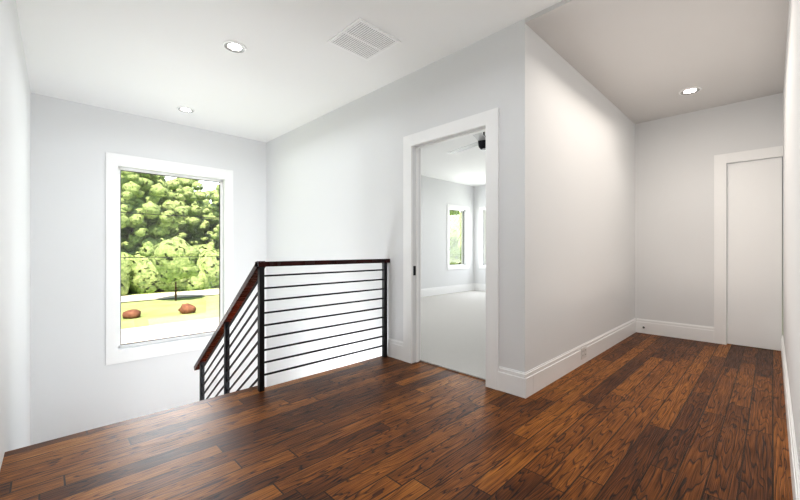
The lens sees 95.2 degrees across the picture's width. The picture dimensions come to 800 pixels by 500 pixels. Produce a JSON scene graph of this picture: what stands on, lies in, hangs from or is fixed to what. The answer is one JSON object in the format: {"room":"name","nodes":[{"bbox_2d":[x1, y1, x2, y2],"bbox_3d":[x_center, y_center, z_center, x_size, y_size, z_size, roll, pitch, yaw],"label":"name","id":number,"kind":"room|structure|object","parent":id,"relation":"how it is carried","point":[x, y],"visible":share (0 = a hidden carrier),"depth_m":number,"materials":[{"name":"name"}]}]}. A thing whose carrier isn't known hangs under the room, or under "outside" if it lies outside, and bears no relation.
{"room":"upstairs landing","nodes":[
{"label":"upstairs landing","id":0,"kind":"room"},
{"bbox_2d":[0,0,30,468],"bbox_3d":[-2.350,0.510,2.038,0.314,4.780,6.600,0,0,-44],"label":"wall","id":1,"kind":"structure","parent":0,"point":[15,261],"depth_m":2.66,"materials":[{"name":"white paint"}]},
{"bbox_2d":[31,93,473,444],"bbox_3d":[-1.128,0.510,7.713,9.500,4.780,0.200,0,0,-44],"label":"wall","id":2,"kind":"structure","parent":0,"point":[78,384],"depth_m":4.81,"materials":[{"name":"white paint"}]},
{"bbox_2d":[106,152,232,364],"bbox_3d":[-3.365,0.115,5.459,1.630,2.830,0.150,0,0,-44],"label":"window","id":3,"kind":"structure","parent":2,"relation":"in","point":[114,354],"depth_m":5.27,"materials":[{"name":"white"}]},
{"bbox_2d":[421,283,473,296],"bbox_3d":[-0.026,1.085,8.641,6.225,0.205,0.017,0,0,-44],"label":"baseboard","id":4,"kind":"structure","parent":2,"relation":"attached to","point":[426,292],"depth_m":9.89,"materials":[{"name":"white wood"}]},
{"bbox_2d":[447,204,468,269],"bbox_3d":[1.604,-0.355,10.325,1.020,1.790,0.150,0,0,-44],"label":"window","id":5,"kind":"structure","parent":2,"relation":"in","point":[452,266],"depth_m":10.36,"materials":[{"name":"white"}]},
{"bbox_2d":[0,332,792,499],"bbox_3d":[1.121,1.350,3.190,6.565,0.300,3.390,0,0,-44],"label":"floor","id":6,"kind":"structure","parent":0,"point":[639,416],"depth_m":2.30,"materials":[{"name":"brown wood"}]},
{"bbox_2d":[266,19,530,386],"bbox_3d":[-0.621,0.510,4.718,0.115,4.780,4.790,0,0,-44],"label":"wall","id":7,"kind":"structure","parent":0,"point":[334,184],"depth_m":4.31,"materials":[{"name":"white paint"}]},
{"bbox_2d":[388,338,402,360],"bbox_3d":[-0.045,1.097,4.035,0.017,0.205,0.250,0,0,-44],"label":"baseboard","id":8,"kind":"structure","parent":7,"relation":"attached to","point":[395,347],"depth_m":4.03,"materials":[{"name":"white wood"}]},
{"bbox_2d":[403,107,498,389],"bbox_3d":[0.490,-0.010,3.584,0.155,2.420,1.145,0,0,-44],"label":"door frame","id":9,"kind":"structure","parent":7,"relation":"attached to","point":[489,119],"depth_m":3.33,"materials":[{"name":"white wood"}]},
{"bbox_2d":[16,0,788,186],"bbox_3d":[1.057,-1.962,5.374,9.650,0.235,6.600,0,0,-44],"label":"ceiling","id":10,"kind":"structure","parent":0,"point":[289,69],"depth_m":3.46,"materials":[{"name":"white paint"}]},
{"bbox_2d":[177,107,194,112],"bbox_3d":[-2.869,-1.875,4.888,0.212,0.010,0.212,0,0,-44],"label":"recessed light","id":11,"kind":"object","parent":10,"relation":"in","point":[186,109],"visible":1,"depth_m":4.88,"materials":[{"name":"white"}]},
{"bbox_2d":[222,40,246,52],"bbox_3d":[-1.527,-1.875,3.375,0.212,0.010,0.212,0,0,-44],"label":"recessed light","id":12,"kind":"object","parent":10,"relation":"in","point":[233,46],"visible":1,"depth_m":3.37,"materials":[{"name":"white"}]},
{"bbox_2d":[327,18,400,60],"bbox_3d":[-0.326,-1.873,3.284,0.478,0.013,0.471,0,0,-44],"label":"ceiling vent","id":13,"kind":"object","parent":10,"relation":"in","point":[362,39],"visible":1,"depth_m":3.26,"materials":[{"name":"white metal"}]},
{"bbox_2d":[447,132,485,153],"bbox_3d":[1.092,-1.660,5.257,1.265,0.440,1.208,0,0,-44],"label":"bedroom ceiling fan","id":14,"kind":"object","parent":10,"relation":"hanging from","point":[481,139],"visible":0.5,"depth_m":5.21,"materials":[{"name":"grey metal"}]},
{"bbox_2d":[679,87,701,94],"bbox_3d":[3.361,-1.839,4.229,0.212,0.010,0.212,0,0,-44],"label":"recessed light","id":15,"kind":"object","parent":10,"relation":"in","point":[691,90],"visible":1,"depth_m":4.21,"materials":[{"name":"white"}]},
{"bbox_2d":[420,290,485,379],"bbox_3d":[1.604,1.344,6.977,6.225,0.312,4.675,0,0,-44],"label":"floor","id":16,"kind":"structure","parent":0,"point":[453,331],"depth_m":5.26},
{"bbox_2d":[450,257,460,264],"bbox_3d":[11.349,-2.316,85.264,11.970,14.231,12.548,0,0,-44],"label":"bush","id":17,"kind":"object","parent":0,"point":[453,260],"depth_m":80.71,"materials":[{"name":"green plant"}]},
{"bbox_2d":[474,185,485,283],"bbox_3d":[3.899,-0.190,9.225,0.200,3.380,4.675,0,0,-44],"label":"wall","id":18,"kind":"structure","parent":0,"point":[479,201],"depth_m":10.71,"materials":[{"name":"white paint"}]},
{"bbox_2d":[474,283,485,290],"bbox_3d":[3.820,1.085,9.151,0.017,0.205,4.620,0,0,-44],"label":"baseboard","id":19,"kind":"structure","parent":18,"relation":"attached to","point":[480,287],"depth_m":10.66,"materials":[{"name":"white wood"}]},
{"bbox_2d":[479,207,485,268],"bbox_3d":[2.749,-0.355,10.334,0.150,1.790,1.100,0,0,-44],"label":"window","id":20,"kind":"structure","parent":18,"relation":"in","point":[481,266],"depth_m":10.66,"materials":[{"name":"white"}]},
{"bbox_2d":[531,29,634,368],"bbox_3d":[3.351,-0.340,5.336,6.425,3.080,0.115,0,0,-44],"label":"wall","id":21,"kind":"structure","parent":0,"point":[582,210],"depth_m":3.75,"materials":[{"name":"white paint"}]},
{"bbox_2d":[520,318,635,398],"bbox_3d":[2.228,1.097,4.144,3.417,0.205,0.023,0,0,-44],"label":"baseboard","id":22,"kind":"structure","parent":21,"relation":"attached to","point":[527,384],"depth_m":3.55,"materials":[{"name":"white wood"}]},
{"bbox_2d":[581,346,586,359],"bbox_3d":[1.936,1.080,3.840,0.150,0.116,0.008,0,0,-44],"label":"outlet","id":23,"kind":"object","parent":21,"relation":"attached to","point":[583,352],"visible":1,"depth_m":3.83,"materials":[{"name":"white plastic"}]},
{"bbox_2d":[635,93,782,334],"bbox_3d":[4.244,-0.340,5.003,0.665,3.080,1.610,0,0,-44],"label":"wall","id":24,"kind":"structure","parent":0,"point":[674,218],"depth_m":4.93,"materials":[{"name":"white paint"}]},
{"bbox_2d":[636,318,713,342],"bbox_3d":[3.754,1.097,5.016,0.017,0.205,0.855,0,0,-44],"label":"baseboard","id":25,"kind":"structure","parent":24,"relation":"attached to","point":[654,327],"depth_m":4.98,"materials":[{"name":"white wood"}]},
{"bbox_2d":[714,146,782,344],"bbox_3d":[4.267,-0.010,4.490,0.020,2.420,0.615,0,0,-44],"label":"door frame","id":26,"kind":"structure","parent":24,"relation":"attached to","point":[721,161],"depth_m":4.64,"materials":[{"name":"white wood"}]},
{"bbox_2d":[727,157,781,350],"bbox_3d":[4.345,0.048,4.486,0.050,2.288,0.482,0,0,-44],"label":"closet door","id":27,"kind":"structure","parent":24,"relation":"in","point":[754,253],"depth_m":4.46,"materials":[{"name":"white wood"}]},
{"bbox_2d":[783,0,799,469],"bbox_3d":[2.245,-0.340,1.999,6.625,3.080,0.115,0,0,-44],"label":"wall","id":28,"kind":"structure","parent":0,"point":[791,212],"depth_m":2.24,"materials":[{"name":"white paint"}]},
{"bbox_2d":[781,335,799,499],"bbox_3d":[2.195,1.097,2.043,6.405,0.205,0.017,0,0,-44],"label":"baseboard","id":29,"kind":"structure","parent":28,"relation":"attached to","point":[794,464],"depth_m":2.07,"materials":[{"name":"white wood"}]},
{"bbox_3d":[-2.335,2.426,4.271,2.960,2.074,3.030,0,0,-44],"label":"flight","id":30,"kind":"object","parent":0,"visible":0},
{"bbox_2d":[194,259,389,400],"bbox_3d":[-1.291,1.213,4.241,1.504,2.235,1.841,0,0,-44],"label":"guard","id":31,"kind":"object","parent":30,"relation":"on","point":[255,276],"visible":0.85,"depth_m":3.52,"materials":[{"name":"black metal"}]},
{"label":"outside","id":32,"kind":"structure","parent":0,"visible":0},
{"bbox_2d":[121,286,218,328],"bbox_3d":[-13.253,5.050,84.996,400.000,0.500,260.000,0,0,-44],"label":"lawn","id":33,"kind":"structure","parent":32,"point":[176,305],"depth_m":29.45,"materials":[{"name":"green plant"}]},
{"bbox_2d":[122,309,140,318],"bbox_3d":[-18.994,4.546,25.809,1.099,0.645,1.131,0,0,-44],"label":"rock","id":34,"kind":"object","parent":33,"relation":"on","point":[130,314],"depth_m":25.49,"materials":[{"name":"orange stone"}]},
{"bbox_2d":[121,171,187,289],"bbox_3d":[-31.048,-2.764,42.514,10.600,15.128,11.252,0,0,-44],"label":"tree","id":35,"kind":"object","parent":33,"relation":"on","point":[153,188],"depth_m":40.96,"materials":[{"name":"green plant"}]},
{"bbox_2d":[121,289,218,343],"bbox_3d":[13.159,4.785,58.025,400.000,0.030,30.500,0,0,-44],"label":"road","id":36,"kind":"structure","parent":33,"relation":"on","point":[183,329],"depth_m":22.46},
{"bbox_2d":[121,244,218,295],"bbox_3d":[-23.239,2.870,47.263,50.805,7.564,9.847,0,0,-44],"label":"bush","id":37,"kind":"object","parent":33,"relation":"on","point":[159,285],"depth_m":41.24,"materials":[{"name":"green plant"}]},
{"bbox_2d":[148,236,199,300],"bbox_3d":[-21.289,1.738,34.549,4.173,6.125,4.058,0,0,-44],"label":"tree","id":38,"kind":"object","parent":33,"relation":"on","point":[179,264],"depth_m":33.48,"materials":[{"name":"green plant"}]},
{"bbox_2d":[153,182,217,252],"bbox_3d":[-32.150,-2.412,52.786,10.454,14.424,9.758,0,0,-44],"label":"tree","id":39,"kind":"object","parent":33,"relation":"on","point":[186,220],"depth_m":51.46,"materials":[{"name":"green plant"}]},
{"bbox_2d":[178,303,195,313],"bbox_3d":[-16.229,4.497,27.814,1.170,0.887,1.117,0,0,-44],"label":"rock","id":40,"kind":"object","parent":33,"relation":"on","point":[187,311],"depth_m":27.52,"materials":[{"name":"orange stone"}]},
{"bbox_2d":[165,178,212,244],"bbox_3d":[-37.159,-4.390,63.636,11.740,18.380,11.400,0,0,-44],"label":"tree","id":41,"kind":"object","parent":33,"relation":"on","point":[185,183],"depth_m":60.56,"materials":[{"name":"green plant"}]},
{"bbox_2d":[203,209,218,250],"bbox_3d":[-28.301,-1.289,58.986,8.376,12.178,8.292,0,0,-44],"label":"tree","id":42,"kind":"object","parent":33,"relation":"on","point":[211,229],"depth_m":57.14,"materials":[{"name":"green plant"}]},
{"bbox_2d":[203,185,218,205],"bbox_3d":[-32.347,-4.182,67.730,10.171,17.964,10.206,0,0,-44],"label":"tree","id":43,"kind":"object","parent":33,"relation":"on","point":[210,193],"depth_m":66.20,"materials":[{"name":"green plant"}]},
{"bbox_2d":[208,191,218,253],"bbox_3d":[-21.937,-2.473,50.176,8.032,14.546,8.653,0,0,-44],"label":"tree","id":44,"kind":"object","parent":33,"relation":"on","point":[215,207],"depth_m":48.22,"materials":[{"name":"green plant"}]},
{"bbox_2d":[450,210,460,259],"bbox_3d":[5.831,-2.737,57.069,13.358,15.075,11.987,0,0,-44],"label":"tree","id":45,"kind":"object","parent":33,"relation":"on","point":[453,216],"depth_m":53.16,"materials":[{"name":"green plant"}]}
]}

